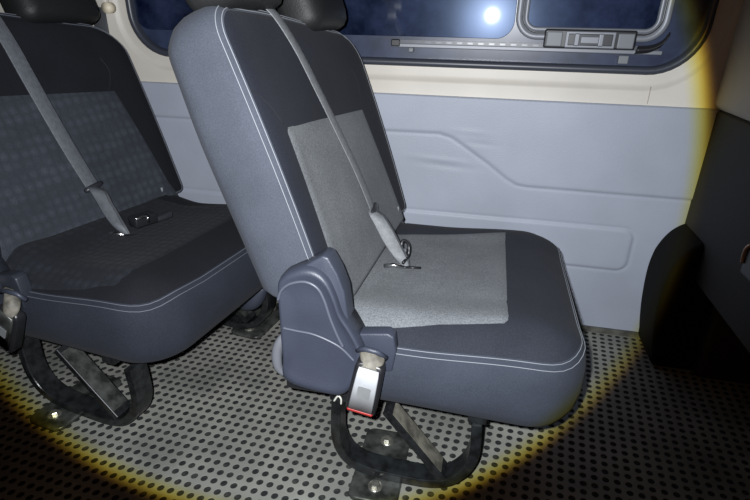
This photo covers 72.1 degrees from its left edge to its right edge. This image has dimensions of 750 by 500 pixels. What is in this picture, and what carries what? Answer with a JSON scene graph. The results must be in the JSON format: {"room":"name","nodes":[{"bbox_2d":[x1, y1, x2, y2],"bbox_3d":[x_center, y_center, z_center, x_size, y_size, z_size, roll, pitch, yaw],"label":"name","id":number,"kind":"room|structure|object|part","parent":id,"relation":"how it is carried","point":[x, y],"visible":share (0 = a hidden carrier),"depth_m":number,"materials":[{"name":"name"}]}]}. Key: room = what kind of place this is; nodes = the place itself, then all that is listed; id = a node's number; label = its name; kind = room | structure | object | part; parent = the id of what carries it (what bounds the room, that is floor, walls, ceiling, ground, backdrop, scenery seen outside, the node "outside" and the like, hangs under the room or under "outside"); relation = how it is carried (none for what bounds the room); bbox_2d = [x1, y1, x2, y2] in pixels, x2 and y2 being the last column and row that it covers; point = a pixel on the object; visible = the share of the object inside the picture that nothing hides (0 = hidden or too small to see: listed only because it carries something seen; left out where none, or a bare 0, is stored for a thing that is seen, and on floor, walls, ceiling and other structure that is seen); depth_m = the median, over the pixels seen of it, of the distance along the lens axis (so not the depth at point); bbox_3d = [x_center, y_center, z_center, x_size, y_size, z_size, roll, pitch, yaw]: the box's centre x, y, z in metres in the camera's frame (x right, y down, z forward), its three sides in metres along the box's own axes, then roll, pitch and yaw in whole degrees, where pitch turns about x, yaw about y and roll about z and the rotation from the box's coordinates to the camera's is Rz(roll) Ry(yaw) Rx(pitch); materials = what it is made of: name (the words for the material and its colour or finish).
{"room":"vehicle interior","nodes":[
{"label":"vehicle interior","id":0,"kind":"room"},
{"bbox_2d":[0,0,742,108],"bbox_3d":[-0.169,-0.943,1.535,4.300,1.050,0.030,6,25,11],"label":"wall","id":1,"kind":"structure","parent":0,"point":[695,83],"depth_m":1.56,"materials":[{"name":"beige plastic"}]},
{"bbox_2d":[94,0,115,32],"bbox_3d":[-0.936,-0.775,1.761,0.115,0.330,0.032,6,25,11],"label":"belt","id":2,"kind":"object","parent":1,"relation":"attached to","point":[104,6],"visible":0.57,"depth_m":1.74,"materials":[{"name":"grey fabric"}]},
{"bbox_2d":[125,0,718,74],"bbox_3d":[0.046,-0.863,1.516,1.840,0.632,0.040,6,25,11],"label":"window","id":3,"kind":"structure","parent":1,"relation":"in","point":[632,37],"depth_m":1.54,"materials":[{"name":"blue glass"}]},
{"bbox_3d":[-0.200,-0.923,1.565,1.265,0.491,0.004,6,25,11],"label":"glass pane","id":4,"kind":"part","parent":3,"relation":"part of","materials":[{"name":"blue glass"}]},
{"bbox_3d":[0.066,-0.648,1.610,0.028,0.021,0.023,6,25,11],"label":"rail","id":5,"kind":"part","parent":3,"relation":"part of","materials":[{"name":"black plastic"}]},
{"bbox_3d":[0.436,-0.603,1.543,0.780,0.011,0.020,6,25,11],"label":"guide rail","id":6,"kind":"part","parent":3,"relation":"part of","materials":[{"name":"grey metal"}]},
{"bbox_3d":[0.620,-0.605,1.484,0.136,0.045,0.005,6,25,11],"label":"catch frame","id":7,"kind":"part","parent":3,"relation":"part of","materials":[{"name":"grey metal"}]},
{"bbox_3d":[0.626,-0.833,1.398,0.364,0.428,0.004,6,25,11],"label":"glass pane","id":8,"kind":"part","parent":3,"relation":"part of","materials":[{"name":"blue glass"}]},
{"bbox_3d":[0.623,-0.828,1.401,0.418,0.480,0.021,6,25,11],"label":"sliding sash","id":9,"kind":"part","parent":3,"relation":"part of","materials":[{"name":"grey metal"}]},
{"bbox_2d":[140,81,719,331],"bbox_3d":[-0.189,-0.172,1.859,4.300,0.779,0.014,6,25,11],"label":"trim","id":10,"kind":"structure","parent":1,"relation":"attached to","point":[604,183],"depth_m":1.67,"materials":[{"name":"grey plastic"}]},
{"bbox_2d":[685,110,749,352],"bbox_3d":[1.387,-0.030,1.238,0.960,0.468,0.624,6,25,11],"label":"trim","id":11,"kind":"structure","parent":1,"relation":"attached to","point":[718,214],"depth_m":1.35,"materials":[{"name":"black plastic"}]},
{"bbox_2d":[740,244,749,281],"bbox_3d":[0.869,0.028,1.185,0.027,0.080,0.065,6,25,11],"label":"door latch","id":12,"kind":"structure","parent":11,"relation":"attached to","point":[745,269],"depth_m":1.20,"materials":[{"name":"black plastic"}]},
{"bbox_2d":[715,0,749,120],"bbox_3d":[1.396,-0.687,0.943,0.968,0.972,0.624,6,25,11],"label":"trim","id":13,"kind":"structure","parent":1,"relation":"attached to","point":[733,95],"depth_m":1.36,"materials":[{"name":"beige plastic"}]},
{"bbox_2d":[0,298,749,499],"bbox_3d":[-0.400,0.572,1.171,4.300,0.020,1.964,6,25,11],"label":"floor","id":14,"kind":"structure","parent":0,"point":[219,422],"depth_m":1.34,"materials":[{"name":"grey rubber"}]},
{"bbox_2d":[0,0,279,431],"bbox_3d":[-0.721,-0.222,1.439,0.822,1.193,0.787,10,26,18],"label":"seat","id":15,"kind":"object","parent":14,"relation":"on","point":[148,297],"visible":0.91,"depth_m":1.37,"materials":[{"name":"fabric"}]},
{"bbox_2d":[0,286,27,352],"bbox_3d":[-0.846,0.164,1.192,0.122,0.168,0.045,10,26,18],"label":"seat belt buckle","id":16,"kind":"object","parent":15,"relation":"attached to","point":[12,318],"visible":1,"depth_m":1.17,"materials":[{"name":"black plastic"}]},
{"bbox_3d":[-0.859,0.185,1.188,0.094,0.117,0.008,10,26,18],"label":"plate","id":17,"kind":"part","parent":16,"relation":"part of","materials":[{"name":"metal"}]},
{"bbox_3d":[-0.860,0.094,1.229,0.088,0.097,0.031,10,26,18],"label":"trim","id":18,"kind":"part","parent":15,"relation":"part of","materials":[{"name":"plastic"}]},
{"bbox_2d":[0,16,140,235],"bbox_3d":[-0.874,-0.351,1.417,0.501,0.586,0.106,10,26,18],"label":"belt","id":19,"kind":"object","parent":15,"relation":"on","point":[8,41],"visible":1,"depth_m":1.42,"materials":[{"name":"grey fabric"}]},
{"bbox_3d":[-0.836,0.420,1.448,0.116,0.011,0.224,10,26,18],"label":"foot plate","id":20,"kind":"part","parent":15,"relation":"part of","materials":[{"name":"metal"}]},
{"bbox_3d":[-0.760,0.341,1.355,0.401,0.218,0.052,10,26,18],"label":"leg frame","id":21,"kind":"part","parent":15,"relation":"part of","materials":[{"name":"black paint"}]},
{"bbox_3d":[-0.938,-0.367,1.450,0.309,0.591,0.695,11,26,22],"label":"backrest","id":22,"kind":"part","parent":15,"relation":"part of","materials":[{"name":"fabric"}]},
{"bbox_2d":[21,195,262,362],"bbox_3d":[-0.593,0.035,1.484,0.528,0.224,0.694,10,26,18],"label":"cushion","id":23,"kind":"object","parent":15,"relation":"on","point":[148,297],"depth_m":1.24,"materials":[{"name":"fabric"}]},
{"bbox_2d":[128,210,172,227],"bbox_3d":[-0.646,-0.096,1.488,0.042,0.034,0.122,17,29,31],"label":"seat belt buckle","id":24,"kind":"object","parent":15,"relation":"on","point":[148,217],"visible":1,"depth_m":1.46,"materials":[{"name":"black plastic"}]},
{"bbox_3d":[-0.530,0.154,1.781,0.401,0.218,0.052,10,26,18],"label":"leg frame","id":25,"kind":"part","parent":15,"relation":"part of","materials":[{"name":"black paint"}]},
{"bbox_3d":[-0.396,0.150,1.664,0.110,0.110,0.066,10,26,18],"label":"slide handle","id":26,"kind":"part","parent":15,"relation":"part of","materials":[{"name":"plastic"}]},
{"bbox_3d":[-0.409,0.249,1.847,0.116,0.011,0.224,10,26,18],"label":"foot plate","id":27,"kind":"part","parent":15,"relation":"part of","materials":[{"name":"metal"}]},
{"bbox_2d":[168,0,585,499],"bbox_3d":[0.087,-0.117,1.242,0.822,1.193,0.747,6,25,11],"label":"seat","id":28,"kind":"object","parent":14,"relation":"on","point":[486,327],"visible":0.94,"depth_m":1.03,"materials":[{"name":"fabric"}]},
{"bbox_3d":[-0.203,0.224,1.126,0.050,0.127,0.023,6,25,11],"label":"recline lever","id":29,"kind":"part","parent":28,"relation":"part of","materials":[{"name":"grey plastic"}]},
{"bbox_3d":[-0.137,-0.267,1.237,0.303,0.570,0.695,8,25,14],"label":"backrest","id":30,"kind":"part","parent":28,"relation":"part of","materials":[{"name":"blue fabric"}]},
{"bbox_2d":[266,9,420,268],"bbox_3d":[-0.111,-0.249,1.205,0.458,0.583,0.143,1,24,-1],"label":"belt","id":31,"kind":"object","parent":28,"relation":"attached to","point":[383,226],"visible":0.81,"depth_m":1.25,"materials":[{"name":"grey fabric"}]},
{"bbox_2d":[345,346,387,416],"bbox_3d":[-0.017,0.255,1.005,0.079,0.150,0.040,6,25,11],"label":"seat belt buckle","id":32,"kind":"object","parent":28,"relation":"attached to","point":[365,387],"visible":1,"depth_m":0.98,"materials":[{"name":"silver plastic"}]},
{"bbox_3d":[-0.024,0.271,0.997,0.061,0.108,0.008,6,25,11],"label":"plate","id":33,"kind":"part","parent":32,"relation":"part of","materials":[{"name":"silver metal"}]},
{"bbox_3d":[0.001,0.198,1.035,0.088,0.097,0.031,6,25,11],"label":"trim","id":34,"kind":"part","parent":28,"relation":"part of","materials":[{"name":"plastic"}]},
{"bbox_3d":[0.015,0.523,1.258,0.116,0.011,0.224,6,25,11],"label":"foot plate","id":35,"kind":"part","parent":28,"relation":"part of","materials":[{"name":"metal"}]},
{"bbox_2d":[400,239,410,263],"bbox_3d":[0.072,0.004,1.270,0.029,0.046,0.056,6,25,11],"label":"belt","id":36,"kind":"object","parent":28,"relation":"attached to","point":[408,249],"visible":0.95,"depth_m":1.27,"materials":[{"name":"black plastic"}]},
{"bbox_3d":[0.068,0.437,1.181,0.338,0.218,0.052,6,25,11],"label":"leg frame","id":37,"kind":"part","parent":28,"relation":"part of","materials":[{"name":"black paint"}]},
{"bbox_2d":[348,223,585,426],"bbox_3d":[0.228,0.129,1.326,0.528,0.212,0.694,6,25,11],"label":"cushion","id":38,"kind":"object","parent":28,"relation":"on","point":[486,327],"depth_m":1.05,"materials":[{"name":"fabric"}]},
{"bbox_2d":[578,324,639,337],"bbox_3d":[-0.686,0.125,2.103,3.300,0.018,0.012,6,25,11],"label":"baseboard","id":39,"kind":"structure","parent":14,"relation":"on","point":[603,330],"depth_m":1.81,"materials":[{"name":"metal"}]},
{"bbox_2d":[638,224,713,369],"bbox_3d":[1.237,0.171,1.573,0.735,0.439,0.190,6,25,11],"label":"trim","id":40,"kind":"structure","parent":14,"relation":"on","point":[675,312],"depth_m":1.57,"materials":[{"name":"black plastic"}]},
{"bbox_2d":[692,306,749,383],"bbox_3d":[1.450,0.259,1.545,0.891,0.310,0.219,6,25,11],"label":"trim","id":41,"kind":"structure","parent":14,"relation":"on","point":[721,355],"depth_m":1.55,"materials":[{"name":"black plastic"}]}
]}

